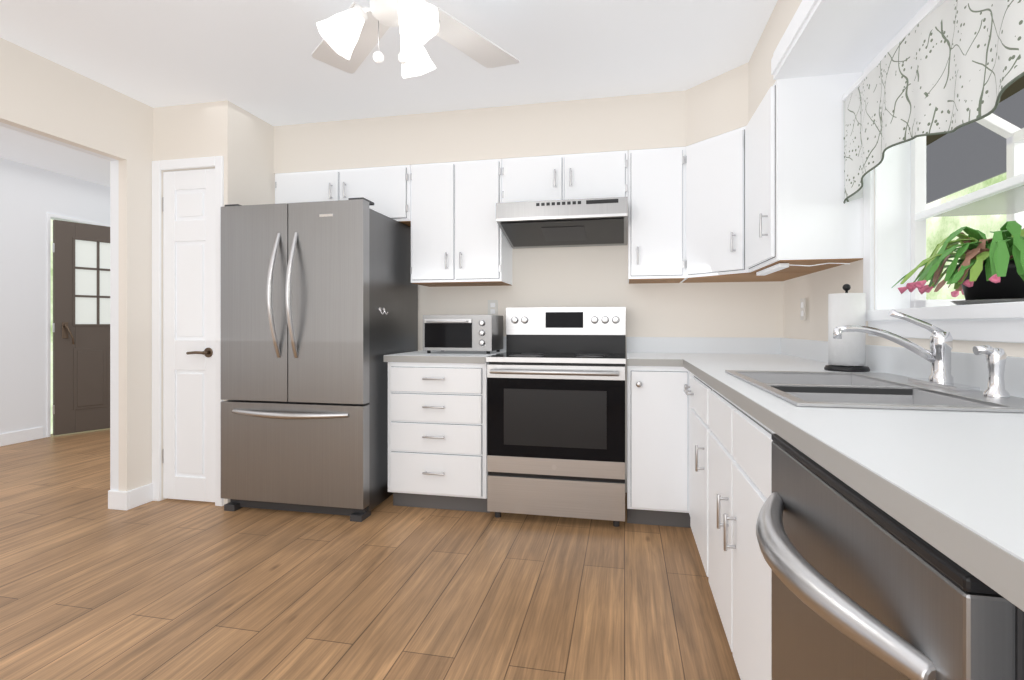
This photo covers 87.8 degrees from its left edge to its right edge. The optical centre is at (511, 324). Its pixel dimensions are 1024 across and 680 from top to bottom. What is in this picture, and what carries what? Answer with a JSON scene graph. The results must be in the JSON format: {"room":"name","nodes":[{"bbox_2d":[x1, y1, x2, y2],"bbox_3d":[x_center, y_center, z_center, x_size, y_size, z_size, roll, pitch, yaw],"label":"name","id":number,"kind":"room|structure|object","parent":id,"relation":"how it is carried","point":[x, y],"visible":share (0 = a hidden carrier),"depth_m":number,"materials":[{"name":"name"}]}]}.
{"room":"kitchen","nodes":[
{"label":"kitchen","id":0,"kind":"room"},
{"bbox_2d":[0,158,109,437],"bbox_3d":[-4.891,-0.205,3.743,0.120,2.600,8.940,0,0,12],"label":"wall","id":1,"kind":"structure","parent":0,"point":[31,197],"depth_m":5.02,"materials":[{"name":"white paint"}]},
{"bbox_2d":[0,427,42,445],"bbox_3d":[-5.127,1.040,2.306,0.014,0.110,5.790,0,0,12],"label":"baseboard","id":2,"kind":"structure","parent":1,"relation":"attached to","point":[15,437],"depth_m":4.95,"materials":[{"name":"white wood"}]},
{"bbox_2d":[47,213,109,436],"bbox_3d":[-4.477,0.005,5.674,0.132,2.180,0.990,0,0,12],"label":"door frame","id":3,"kind":"structure","parent":1,"relation":"attached to","point":[49,215],"depth_m":5.19,"materials":[{"name":"white wood"}]},
{"bbox_2d":[52,220,109,434],"bbox_3d":[-4.205,0.029,5.562,0.111,2.106,0.920,0,0,34],"label":"entry door","id":4,"kind":"structure","parent":1,"relation":"in","point":[81,327],"depth_m":5.38,"materials":[{"name":"brown"}]},
{"bbox_2d":[0,37,152,490],"bbox_3d":[-2.328,-0.205,3.201,0.120,2.600,8.700,0,0,12],"label":"wall","id":5,"kind":"structure","parent":0,"point":[42,98],"depth_m":3.16,"materials":[{"name":"white paint"}]},
{"bbox_2d":[108,483,152,508],"bbox_3d":[-1.948,1.040,5.315,0.016,0.110,4.405,0,0,12],"label":"baseboard","id":6,"kind":"structure","parent":5,"relation":"attached to","point":[129,499],"depth_m":3.16,"materials":[{"name":"white wood"}]},
{"bbox_2d":[153,100,274,505],"bbox_3d":[-1.900,-0.130,3.642,0.535,2.450,0.760,0,0,12],"label":"wall","id":7,"kind":"structure","parent":0,"point":[240,140],"depth_m":3.31,"materials":[{"name":"white paint"}]},
{"bbox_2d":[152,156,223,505],"bbox_3d":[-1.991,0.039,3.265,0.506,2.112,0.016,0,0,12],"label":"door frame","id":8,"kind":"structure","parent":7,"relation":"attached to","point":[217,162],"depth_m":3.30,"materials":[{"name":"white wood"}]},
{"bbox_2d":[163,169,214,501],"bbox_3d":[-1.988,0.066,3.271,0.394,2.035,0.096,0,0,12],"label":"pantry door","id":9,"kind":"structure","parent":7,"relation":"in","point":[188,334],"depth_m":3.28,"materials":[{"name":"white wood"}]},
{"bbox_2d":[0,428,739,679],"bbox_3d":[-1.675,1.125,3.063,6.695,0.060,8.940,0,0,12],"label":"floor","id":10,"kind":"structure","parent":0,"point":[93,586],"depth_m":2.19,"materials":[{"name":"brown wood"}]},
{"bbox_2d":[221,197,417,521],"bbox_3d":[-1.178,0.194,3.375,0.942,1.803,0.903,0,0,12],"label":"fridge","id":11,"kind":"object","parent":10,"relation":"on","point":[319,310],"visible":0.92,"depth_m":3.04,"materials":[{"name":"silver metal"}]},
{"bbox_2d":[388,362,489,512],"bbox_3d":[-0.379,0.657,3.379,0.604,0.876,0.634,0,0,12],"label":"base cabinet","id":12,"kind":"object","parent":10,"relation":"on","point":[437,412],"depth_m":3.07,"materials":[{"name":"white wood"}]},
{"bbox_2d":[384,336,505,363],"bbox_3d":[-0.385,0.150,3.381,0.622,0.140,0.639,0,0,12],"label":"countertop","id":13,"kind":"structure","parent":12,"relation":"on","point":[479,357],"depth_m":3.11,"materials":[{"name":"white laminate"}]},
{"bbox_2d":[423,315,502,353],"bbox_3d":[-0.312,0.060,3.418,0.445,0.240,0.362,0,0,12],"label":"toaster oven","id":14,"kind":"object","parent":13,"relation":"on","point":[462,332],"visible":1,"depth_m":3.28,"materials":[{"name":"silver metal"}]},
{"bbox_2d":[486,307,625,526],"bbox_3d":[0.289,0.492,3.178,0.762,1.205,0.702,0,0,12],"label":"range","id":15,"kind":"object","parent":10,"relation":"on","point":[555,411],"visible":1,"depth_m":2.92,"materials":[{"name":"silver metal"}]},
{"bbox_2d":[627,366,683,526],"bbox_3d":[0.834,0.657,3.123,0.311,0.876,0.634,0,0,12],"label":"base cabinet","id":16,"kind":"object","parent":10,"relation":"on","point":[655,394],"depth_m":2.82,"materials":[{"name":"white wood"}]},
{"bbox_2d":[627,337,679,366],"bbox_3d":[0.813,0.150,3.113,0.280,0.140,0.668,0,0,12],"label":"countertop","id":17,"kind":"structure","parent":16,"relation":"on","point":[641,351],"depth_m":3.39,"materials":[{"name":"white laminate"}]},
{"bbox_2d":[680,337,1023,611],"bbox_3d":[0.802,0.150,0.785,0.661,0.140,5.228,0,0,12],"label":"countertop","id":18,"kind":"structure","parent":16,"relation":"on","point":[949,484],"depth_m":0.81,"materials":[{"name":"white laminate"}]},
{"bbox_2d":[824,284,869,371],"bbox_3d":[1.310,0.010,2.084,0.154,0.339,0.154,0,0,12],"label":"paper towel holder","id":19,"kind":"object","parent":18,"relation":"on","point":[847,352],"visible":0.94,"depth_m":2.04,"materials":[{"name":"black paper"}]},
{"bbox_2d":[725,370,1023,412],"bbox_3d":[0.978,0.262,1.531,0.540,0.182,0.860,0,0,12],"label":"sink","id":20,"kind":"object","parent":18,"relation":"in","point":[849,389],"visible":0.23,"depth_m":1.51,"materials":[{"name":"silver metal"}]},
{"bbox_2d":[833,309,1009,397],"bbox_3d":[1.062,0.064,1.447,0.300,0.214,0.369,0,0,12],"label":"faucet","id":21,"kind":"object","parent":18,"relation":"on","point":[938,356],"visible":1,"depth_m":1.47,"materials":[{"name":"silver metal"}]},
{"bbox_2d":[684,368,687,527],"bbox_3d":[1.200,0.657,2.625,0.639,0.876,0.228,0,0,12],"label":"base cabinet","id":22,"kind":"object","parent":10,"relation":"on","point":[685,370],"depth_m":2.78,"materials":[{"name":"white wood"}]},
{"bbox_2d":[688,371,775,565],"bbox_3d":[1.119,0.657,2.243,0.639,0.876,0.553,0,0,12],"label":"base cabinet","id":23,"kind":"object","parent":10,"relation":"on","point":[699,457],"depth_m":2.17,"materials":[{"name":"white wood"}]},
{"bbox_2d":[704,434,772,679],"bbox_3d":[0.965,0.765,1.516,0.639,0.661,0.934,0,0,12],"label":"base cabinet","id":24,"kind":"object","parent":10,"relation":"on","point":[737,471],"depth_m":1.47,"materials":[{"name":"white wood"}]},
{"bbox_2d":[756,433,1023,679],"bbox_3d":[0.736,0.660,0.742,0.717,0.870,0.651,0,0,12],"label":"dishwasher","id":25,"kind":"object","parent":10,"relation":"on","point":[863,588],"visible":0.71,"depth_m":0.66,"materials":[{"name":"grey metal"}]},
{"bbox_2d":[0,0,776,186],"bbox_3d":[-1.675,-1.470,3.063,6.695,0.230,8.940,0,0,12],"label":"ceiling","id":26,"kind":"structure","parent":0,"point":[255,58],"depth_m":2.67,"materials":[{"name":"white paint"}]},
{"bbox_2d":[311,0,519,77],"bbox_3d":[-0.382,-1.113,1.759,1.218,0.484,1.236,0,0,12],"label":"ceiling fan","id":27,"kind":"object","parent":26,"relation":"hanging from","point":[353,34],"visible":1,"depth_m":1.88,"materials":[{"name":"white"}]},
{"bbox_2d":[274,0,928,173],"bbox_3d":[-0.488,-1.190,1.049,3.300,0.329,5.250,0,0,12],"label":"soffit beam","id":28,"kind":"structure","parent":26,"relation":"attached to","point":[803,38],"depth_m":3.15,"materials":[{"name":"white paint"}]},
{"bbox_2d":[418,220,782,492],"bbox_3d":[-0.195,-0.130,3.731,4.075,2.450,0.120,0,0,12],"label":"wall","id":29,"kind":"structure","parent":0,"point":[591,276],"depth_m":3.48,"materials":[{"name":"beige paint"}]},
{"bbox_2d":[275,165,410,224],"bbox_3d":[-1.105,-0.850,3.682,0.983,0.360,0.344,0,0,12],"label":"upper cabinet","id":30,"kind":"object","parent":29,"relation":"attached to","point":[389,187],"depth_m":3.49,"materials":[{"name":"white wood"}]},
{"bbox_2d":[407,159,511,286],"bbox_3d":[-0.327,-0.650,3.517,0.600,0.760,0.344,0,0,12],"label":"upper cabinet","id":31,"kind":"object","parent":29,"relation":"attached to","point":[457,239],"depth_m":3.35,"materials":[{"name":"white wood"}]},
{"bbox_2d":[488,300,497,314],"bbox_3d":[-0.132,-0.113,3.652,0.070,0.115,0.008,0,0,12],"label":"electrical outlet","id":32,"kind":"object","parent":29,"relation":"attached to","point":[492,307],"visible":0.85,"depth_m":3.65,"materials":[{"name":"white plastic"}]},
{"bbox_2d":[503,150,630,203],"bbox_3d":[0.343,-0.879,3.375,0.762,0.303,0.344,0,0,12],"label":"upper cabinet","id":33,"kind":"object","parent":29,"relation":"attached to","point":[598,174],"depth_m":3.20,"materials":[{"name":"white wood"}]},
{"bbox_2d":[496,197,627,248],"bbox_3d":[0.327,-0.617,3.301,0.758,0.200,0.502,0,0,12],"label":"range hood","id":34,"kind":"object","parent":33,"relation":"attached to","point":[570,223],"visible":1,"depth_m":3.13,"materials":[{"name":"silver metal"}]},
{"bbox_2d":[628,147,686,283],"bbox_3d":[0.878,-0.650,3.262,0.323,0.760,0.344,0,0,12],"label":"upper cabinet","id":35,"kind":"object","parent":29,"relation":"attached to","point":[655,210],"depth_m":3.10,"materials":[{"name":"white wood"}]},
{"bbox_2d":[683,127,814,282],"bbox_3d":[1.308,-0.650,3.040,0.610,0.760,0.610,0,0,12],"label":"upper cabinet","id":36,"kind":"object","parent":29,"relation":"attached to","point":[712,167],"depth_m":2.91,"materials":[{"name":"white wood"}]},
{"bbox_2d":[783,169,1023,356],"bbox_3d":[1.185,-0.130,0.695,0.120,2.450,5.250,0,0,12],"label":"wall","id":37,"kind":"structure","parent":0,"point":[815,289],"depth_m":2.60,"materials":[{"name":"white paint"}]},
{"bbox_2d":[743,72,862,275],"bbox_3d":[1.317,-0.650,2.456,0.348,0.760,0.530,0,0,12],"label":"upper cabinet","id":38,"kind":"object","parent":37,"relation":"attached to","point":[763,189],"depth_m":2.21,"materials":[{"name":"white wood"}]},
{"bbox_2d":[756,263,849,275],"bbox_3d":[1.305,-0.252,2.424,0.260,0.019,0.437,0,0,12],"label":"under-cabinet light","id":39,"kind":"object","parent":38,"relation":"attached to","point":[774,268],"visible":1,"depth_m":2.32,"materials":[{"name":"white plastic"}]},
{"bbox_2d":[800,298,805,319],"bbox_3d":[1.553,-0.083,2.845,0.008,0.115,0.070,0,0,12],"label":"electrical outlet","id":40,"kind":"object","parent":37,"relation":"attached to","point":[802,308],"visible":1,"depth_m":2.83,"materials":[{"name":"white plastic"}]},
{"bbox_2d":[842,0,1023,203],"bbox_3d":[1.227,-0.711,1.453,0.107,0.438,1.452,0,0,12],"label":"valance","id":41,"kind":"object","parent":37,"relation":"attached to","point":[937,67],"visible":1,"depth_m":1.54,"materials":[{"name":"fabric"}]},
{"bbox_2d":[863,0,1023,342],"bbox_3d":[1.504,-0.492,1.419,0.515,1.075,1.390,0,0,12],"label":"window frame","id":42,"kind":"structure","parent":37,"relation":"attached to","point":[902,214],"depth_m":2.01,"materials":[{"name":"white painted aluminium"},{"name":"clear glass"}]},
{"bbox_2d":[892,221,1023,304],"bbox_3d":[1.452,-0.176,1.570,0.610,0.240,0.589,0,0,12],"label":"potted plant","id":43,"kind":"object","parent":42,"relation":"on","point":[985,270],"visible":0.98,"depth_m":1.52,"materials":[{"name":"black plastic"},{"name":"soil"},{"name":"green leaf"}]},
{"bbox_2d":[926,76,1023,145],"bbox_3d":[1.955,-1.330,1.631,1.000,0.150,6.000,0,0,12],"label":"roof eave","id":44,"kind":"object","parent":37,"relation":"attached to","point":[1016,86],"depth_m":2.88,"materials":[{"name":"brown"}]},
{"label":"outside","id":45,"kind":"structure","parent":0,"visible":0},
{"bbox_2d":[51,219,52,433],"bbox_3d":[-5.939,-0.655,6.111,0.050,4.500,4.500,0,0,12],"label":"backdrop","id":46,"kind":"structure","parent":45,"point":[51,326],"depth_m":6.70,"materials":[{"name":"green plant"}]},
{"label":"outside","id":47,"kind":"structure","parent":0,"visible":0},
{"bbox_2d":[926,89,1023,299],"bbox_3d":[4.496,-2.455,4.824,0.200,7.900,6.700,0,0,12],"label":"window pane","id":48,"kind":"structure","parent":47,"point":[966,160],"depth_m":5.30,"materials":[{"name":"grey"}]}
]}

